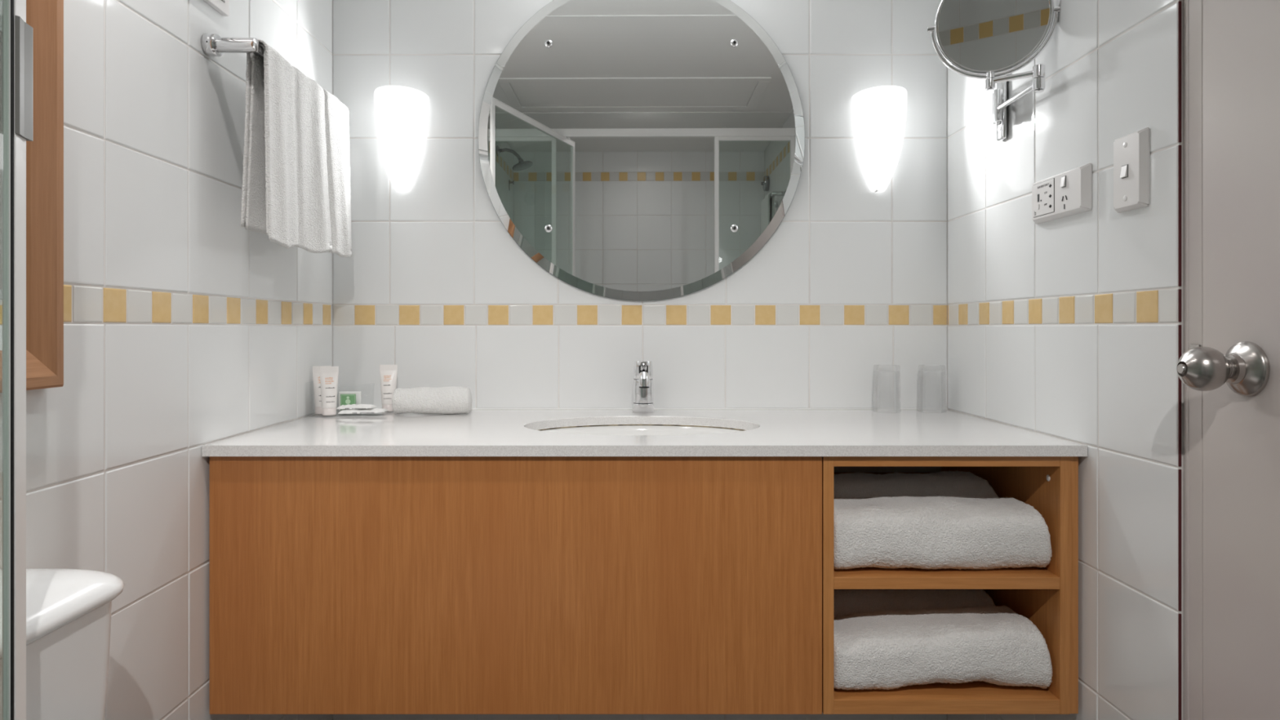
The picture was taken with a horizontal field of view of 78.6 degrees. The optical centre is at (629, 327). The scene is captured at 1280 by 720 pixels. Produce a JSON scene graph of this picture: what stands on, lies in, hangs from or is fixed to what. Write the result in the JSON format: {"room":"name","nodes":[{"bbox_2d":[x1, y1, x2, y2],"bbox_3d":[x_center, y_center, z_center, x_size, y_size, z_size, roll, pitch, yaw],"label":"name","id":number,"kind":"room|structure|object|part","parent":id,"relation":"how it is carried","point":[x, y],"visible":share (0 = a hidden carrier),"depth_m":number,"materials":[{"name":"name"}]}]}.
{"room":"hotel bathroom","nodes":[
{"label":"hotel bathroom","id":0,"kind":"room"},
{"bbox_2d":[0,0,332,719],"bbox_3d":[-0.712,0.010,0.940,0.013,2.088,1.840,0,0,0],"label":"wall","id":1,"kind":"structure","parent":0,"point":[187,328],"depth_m":1.17,"materials":[{"name":"white tile"}]},
{"bbox_2d":[0,0,63,392],"bbox_3d":[-0.695,-0.329,0.667,0.022,0.800,0.560,0,0,0],"label":"framed mirror","id":2,"kind":"object","parent":1,"relation":"attached to","point":[44,154],"visible":0.69,"depth_m":0.92,"materials":[{"name":"brown wood"}]},
{"bbox_2d":[0,0,2,350],"bbox_3d":[-0.702,-0.329,0.667,0.005,0.708,0.468,0,0,0],"label":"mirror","id":3,"kind":"object","parent":2,"relation":"on","point":[1,1],"depth_m":0.87,"materials":[{"name":"glass"}]},
{"bbox_3d":[-0.695,0.048,0.667,0.022,0.046,0.560,0,0,0],"label":"rail","id":4,"kind":"part","parent":2,"relation":"part of","materials":[{"name":"brown wood"}]},
{"bbox_3d":[-0.695,-0.329,0.924,0.022,0.800,0.046,0,0,0],"label":"rail","id":5,"kind":"part","parent":2,"relation":"part of","materials":[{"name":"brown wood"}]},
{"bbox_2d":[203,0,229,16],"bbox_3d":[-0.699,-0.667,1.235,0.014,0.250,0.250,0,0,0],"label":"access panel","id":6,"kind":"object","parent":1,"relation":"attached to","point":[222,6],"visible":1,"depth_m":1.33,"materials":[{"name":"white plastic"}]},
{"bbox_2d":[201,33,263,58],"bbox_3d":[-0.664,-0.472,1.513,0.084,0.036,0.451,0,0,0],"label":"towel rail","id":7,"kind":"object","parent":1,"relation":"attached to","point":[213,46],"visible":0.48,"depth_m":1.30,"materials":[{"name":"silver metal"}]},
{"bbox_3d":[-0.655,-0.472,1.306,0.066,0.024,0.024,0,0,0],"label":"post","id":8,"kind":"part","parent":7,"relation":"part of","materials":[{"name":"silver metal"}]},
{"bbox_2d":[240,39,351,257],"bbox_3d":[-0.628,-0.316,1.518,0.062,0.348,0.401,0,0,0],"label":"hand towel","id":9,"kind":"object","parent":7,"relation":"hanging from","point":[296,190],"visible":0.99,"depth_m":1.43,"materials":[{"name":"white fabric"}]},
{"bbox_2d":[209,456,1078,714],"bbox_3d":[0.025,0.428,1.551,1.450,0.432,0.498,0,0,0],"label":"vanity cabinet","id":10,"kind":"object","parent":1,"relation":"attached to","point":[339,584],"visible":0.66,"depth_m":1.30,"materials":[{"name":"brown wood"}]},
{"bbox_2d":[201,409,1087,456],"bbox_3d":[0.025,0.203,1.574,1.461,0.018,0.570,0,0,0],"label":"countertop","id":11,"kind":"structure","parent":10,"relation":"on","point":[477,433],"depth_m":1.40,"materials":[{"name":"stone"}]},
{"bbox_2d":[305,381,389,416],"bbox_3d":[-0.625,0.156,1.764,0.160,0.075,0.142,0,0,0],"label":"clear tray","id":12,"kind":"object","parent":11,"relation":"on","point":[337,410],"visible":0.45,"depth_m":1.71,"materials":[{"name":"plastic"}]},
{"bbox_2d":[312,365,331,413],"bbox_3d":[-0.684,0.137,1.738,0.030,0.106,0.030,0,0,12],"label":"toiletry tube","id":13,"kind":"object","parent":12,"relation":"in","point":[316,369],"visible":0.48,"depth_m":1.73,"materials":[{"name":"white plastic"}]},
{"bbox_2d":[320,366,338,415],"bbox_3d":[-0.658,0.137,1.713,0.030,0.106,0.030,0,0,14],"label":"toiletry tube","id":14,"kind":"object","parent":12,"relation":"in","point":[328,375],"visible":1,"depth_m":1.70,"materials":[{"name":"white plastic"}]},
{"bbox_2d":[338,391,361,410],"bbox_3d":[-0.622,0.158,1.775,0.080,0.064,0.029,0,0,-4],"label":"sachet","id":15,"kind":"object","parent":12,"relation":"in","point":[344,397],"visible":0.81,"depth_m":1.76,"materials":[{"name":"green paper"}]},
{"bbox_2d":[345,395,355,404],"bbox_3d":[-0.634,0.167,1.760,0.031,0.032,0.001,0,0,-4],"label":"print","id":16,"kind":"object","parent":15,"relation":"attached to","point":[348,401],"depth_m":1.76},
{"bbox_2d":[337,408,388,413],"bbox_3d":[-0.592,0.184,1.739,0.100,0.011,0.041,0,0,-5],"label":"paper packet","id":17,"kind":"object","parent":12,"relation":"on","point":[368,410],"visible":0.98,"depth_m":1.72,"materials":[{"name":"white paper"}]},
{"bbox_2d":[336,404,375,409],"bbox_3d":[-0.608,0.175,1.741,0.080,0.011,0.034,0,0,5],"label":"paper packet","id":18,"kind":"object","parent":17,"relation":"on","point":[348,406],"visible":1,"depth_m":1.73,"materials":[{"name":"white paper"}]},
{"bbox_2d":[379,364,397,411],"bbox_3d":[-0.553,0.137,1.796,0.030,0.106,0.030,0,0,41],"label":"toiletry tube","id":19,"kind":"object","parent":12,"relation":"in","point":[388,373],"visible":0.84,"depth_m":1.79,"materials":[{"name":"white plastic"}]},
{"bbox_2d":[391,386,472,413],"bbox_3d":[-0.443,0.163,1.760,0.178,0.062,0.071,0,0,-6],"label":"cloth","id":20,"kind":"object","parent":11,"relation":"on","point":[451,399],"visible":1,"depth_m":1.73,"materials":[{"name":"white fabric"}]},
{"bbox_2d":[536,423,746,435],"bbox_3d":[0.025,0.279,1.567,0.526,0.144,0.346,0,0,0],"label":"basin","id":21,"kind":"object","parent":11,"relation":"in","point":[608,428],"visible":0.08,"depth_m":1.71,"materials":[{"name":"white ceramic"}]},
{"bbox_2d":[632,360,653,413],"bbox_3d":[0.032,0.135,1.760,0.049,0.118,0.136,0,0,0],"label":"faucet","id":22,"kind":"object","parent":11,"relation":"on","point":[643,382],"visible":1,"depth_m":1.78,"materials":[{"name":"silver metal"}]},
{"bbox_3d":[0.032,0.093,1.768,0.014,0.018,0.044,0,0,0],"label":"lever","id":23,"kind":"part","parent":22,"relation":"part of","materials":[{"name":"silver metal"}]},
{"bbox_3d":[0.032,0.112,1.741,0.024,0.034,0.098,0,0,0],"label":"spout","id":24,"kind":"part","parent":22,"relation":"part of","materials":[{"name":"silver metal"}]},
{"bbox_3d":[0.332,0.428,1.551,0.018,0.432,0.498,0,0,0],"label":"divider panel","id":25,"kind":"part","parent":10,"relation":"part of","materials":[{"name":"brown wood"}]},
{"bbox_3d":[0.018,0.488,1.792,1.400,0.312,0.013,0,0,0],"label":"panel","id":26,"kind":"part","parent":10,"relation":"part of","materials":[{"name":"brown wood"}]},
{"bbox_2d":[833,589,995,617],"bbox_3d":[0.524,0.562,1.551,0.374,0.116,0.179,0,0,0],"label":"bath towel","id":27,"kind":"object","parent":10,"relation":"on","point":[846,602],"visible":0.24,"depth_m":1.49,"materials":[{"name":"white fabric"}]},
{"bbox_2d":[833,471,998,498],"bbox_3d":[0.524,0.351,1.545,0.373,0.128,0.178,0,0,0],"label":"bath towel","id":28,"kind":"object","parent":10,"relation":"on","point":[851,485],"visible":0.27,"depth_m":1.49,"materials":[{"name":"white fabric"}]},
{"bbox_2d":[833,605,1052,689],"bbox_3d":[0.527,0.561,1.379,0.378,0.118,0.146,0,0,0],"label":"bath towel","id":29,"kind":"object","parent":10,"relation":"on","point":[887,650],"visible":0.94,"depth_m":1.31,"materials":[{"name":"white fabric"}]},
{"bbox_2d":[833,494,1052,569],"bbox_3d":[0.527,0.357,1.378,0.379,0.116,0.144,0,0,0],"label":"bath towel","id":30,"kind":"object","parent":10,"relation":"on","point":[941,531],"visible":0.92,"depth_m":1.31,"materials":[{"name":"white fabric"}]},
{"bbox_3d":[0.529,0.222,1.322,0.377,0.018,0.040,0,0,0],"label":"rail","id":31,"kind":"part","parent":10,"relation":"part of","materials":[{"name":"brown wood"}]},
{"bbox_2d":[833,566,1059,589],"bbox_3d":[0.529,0.426,1.544,0.377,0.020,0.482,0,0,0],"label":"shelf","id":32,"kind":"object","parent":10,"relation":"attached to","point":[1033,577],"depth_m":1.30,"materials":[{"name":"brown wood"}]},
{"bbox_3d":[0.529,0.632,1.544,0.377,0.024,0.482,0,0,0],"label":"panel","id":33,"kind":"part","parent":10,"relation":"part of","materials":[{"name":"brown wood"}]},
{"bbox_3d":[0.726,0.428,1.551,0.016,0.432,0.498,0,0,0],"label":"panel","id":34,"kind":"part","parent":10,"relation":"part of","materials":[{"name":"brown wood"}]},
{"bbox_3d":[0.742,0.428,1.552,0.014,0.432,0.496,0,0,0],"label":"filler panel","id":35,"kind":"part","parent":10,"relation":"part of","materials":[{"name":"brown wood"}]},
{"bbox_2d":[332,0,947,719],"bbox_3d":[0.025,0.010,1.866,1.487,2.088,0.013,0,0,0],"label":"wall","id":36,"kind":"structure","parent":0,"point":[845,304],"depth_m":1.86,"materials":[{"name":"white tile"}]},
{"bbox_2d":[389,106,415,166],"bbox_3d":[-0.538,-0.437,1.815,0.124,0.226,0.087,0,0,0],"label":"wall sconce","id":37,"kind":"object","parent":36,"relation":"attached to","point":[402,119],"visible":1,"depth_m":1.85,"materials":[{"name":"white glass"}]},
{"bbox_2d":[478,0,804,301],"bbox_3d":[0.028,-0.451,1.849,0.775,0.775,0.015,0,0,0],"label":"round mirror","id":38,"kind":"object","parent":36,"relation":"attached to","point":[633,150],"visible":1,"depth_m":1.85,"materials":[{"name":"silver glass"}]},
{"bbox_2d":[370,408,946,409],"bbox_3d":[0.025,0.193,1.858,1.460,0.003,0.003,0,0,0],"label":"trim","id":39,"kind":"structure","parent":36,"relation":"attached to","point":[371,408],"depth_m":1.86,"materials":[{"name":"white"}]},
{"bbox_2d":[865,106,891,192],"bbox_3d":[0.591,-0.436,1.815,0.124,0.228,0.087,0,0,0],"label":"wall sconce","id":40,"kind":"object","parent":36,"relation":"attached to","point":[877,119],"visible":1,"depth_m":1.85,"materials":[{"name":"white glass"}]},
{"bbox_3d":[0.591,-0.454,1.852,0.060,0.140,0.012,0,0,0],"label":"wall plate","id":41,"kind":"part","parent":40,"relation":"part of","materials":[{"name":"white plastic"}]},
{"bbox_2d":[947,0,1183,719],"bbox_3d":[0.761,0.010,1.469,0.008,2.088,0.782,0,0,0],"label":"wall","id":42,"kind":"structure","parent":0,"point":[1067,327],"depth_m":1.27,"materials":[{"name":"white tile"}]},
{"bbox_2d":[927,0,1060,141],"bbox_3d":[0.662,-0.520,1.477,0.205,0.282,0.228,0,0,0],"label":"mirror","id":43,"kind":"object","parent":42,"relation":"attached to","point":[991,40],"visible":1,"depth_m":1.42,"materials":[{"name":"silver metal"}]},
{"bbox_3d":[0.568,-0.562,1.469,0.015,0.010,0.010,0,0,26],"label":"pivot knob","id":44,"kind":"part","parent":43,"relation":"part of","materials":[{"name":"silver metal"}]},
{"bbox_3d":[0.751,-0.454,1.575,0.010,0.150,0.032,0,0,0],"label":"wall plate","id":45,"kind":"part","parent":43,"relation":"part of","materials":[{"name":"silver metal"}]},
{"bbox_3d":[0.689,-0.449,1.399,0.080,0.010,0.010,0,0,40],"label":"arm","id":46,"kind":"part","parent":43,"relation":"part of","materials":[{"name":"silver metal"}]},
{"bbox_3d":[0.724,-0.431,1.458,0.010,0.012,0.169,0,0,3],"label":"arm","id":47,"kind":"part","parent":43,"relation":"part of","materials":[{"name":"silver metal"}]},
{"bbox_3d":[0.756,-0.562,1.379,0.015,0.010,0.010,0,0,26],"label":"pivot knob","id":48,"kind":"part","parent":43,"relation":"part of","materials":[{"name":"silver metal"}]},
{"bbox_2d":[1031,163,1092,223],"bbox_3d":[0.748,-0.232,1.365,0.017,0.078,0.174,0,0,0],"label":"power outlet","id":49,"kind":"object","parent":42,"relation":"attached to","point":[1068,193],"visible":1,"depth_m":1.34,"materials":[{"name":"white plastic"}]},
{"bbox_2d":[1113,127,1150,213],"bbox_3d":[0.749,-0.235,1.173,0.015,0.114,0.074,0,0,0],"label":"light switch","id":50,"kind":"object","parent":42,"relation":"attached to","point":[1131,152],"visible":1,"depth_m":1.16,"materials":[{"name":"white plastic"}]},
{"bbox_2d":[1178,0,1181,719],"bbox_3d":[0.759,0.010,1.077,0.003,2.084,0.002,0,0,0],"label":"trim","id":51,"kind":"structure","parent":42,"relation":"attached to","point":[1180,2],"depth_m":1.08,"materials":[{"name":"grey metal"}]},
{"bbox_2d":[1183,0,1188,719],"bbox_3d":[0.766,0.010,1.073,0.004,2.088,0.010,0,0,0],"label":"trim","id":52,"kind":"structure","parent":42,"relation":"attached to","point":[1185,2],"depth_m":1.07,"materials":[{"name":"paint"}]},
{"bbox_2d":[1189,344,1200,349],"bbox_3d":[0.763,0.037,1.054,0.003,0.030,0.018,0,0,0],"label":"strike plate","id":53,"kind":"object","parent":42,"relation":"attached to","point":[1191,346],"visible":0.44,"depth_m":1.05,"materials":[{"name":"silver metal"}]},
{"bbox_2d":[1188,0,1202,719],"bbox_3d":[0.795,0.010,0.656,0.060,2.088,0.841,0,0,0],"label":"trim","id":54,"kind":"structure","parent":42,"relation":"attached to","point":[1195,6],"depth_m":1.05,"materials":[{"name":"paint"}]},
{"bbox_2d":[1177,0,1279,719],"bbox_3d":[0.743,0.029,0.662,0.123,2.034,0.760,0,0,0],"label":"door","id":55,"kind":"structure","parent":42,"relation":"in","point":[1236,369],"depth_m":0.97,"materials":[{"name":"paint"}]},
{"bbox_3d":[0.710,0.051,0.966,0.052,0.055,0.055,0,0,0],"label":"knob","id":56,"kind":"part","parent":55,"relation":"part of","materials":[{"name":"silver metal"}]},
{"bbox_3d":[0.065,1.069,0.500,1.583,0.030,2.760,0,0,0],"label":"floor","id":57,"kind":"structure","parent":0,"visible":0},
{"bbox_2d":[0,568,124,719],"bbox_3d":[-0.366,0.652,0.728,0.676,0.804,0.360,0,0,0],"label":"toilet","id":58,"kind":"object","parent":57,"relation":"on","point":[68,611],"visible":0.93,"depth_m":0.81,"materials":[{"name":"white ceramic"}]},
{"bbox_3d":[-0.634,0.278,0.728,0.140,0.043,0.360,0,0,0],"label":"cistern lid","id":59,"kind":"part","parent":58,"relation":"part of","materials":[{"name":"white ceramic"}]},
{"bbox_3d":[0.025,0.059,0.020,1.461,1.988,0.050,0,0,0],"label":"screen","id":60,"kind":"object","parent":57,"relation":"on","visible":0},
{"bbox_2d":[2,0,33,719],"bbox_3d":[-0.418,0.040,0.331,0.021,1.888,0.785,0,0,-19],"label":"shower door","id":61,"kind":"structure","parent":60,"relation":"attached to","point":[17,34],"depth_m":0.68,"materials":[{"name":"clear glass"}]},
{"bbox_3d":[-0.537,-0.220,0.689,0.010,0.102,0.030,0,0,-19],"label":"pull handle","id":62,"kind":"part","parent":61,"relation":"part of","materials":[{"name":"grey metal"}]}
]}

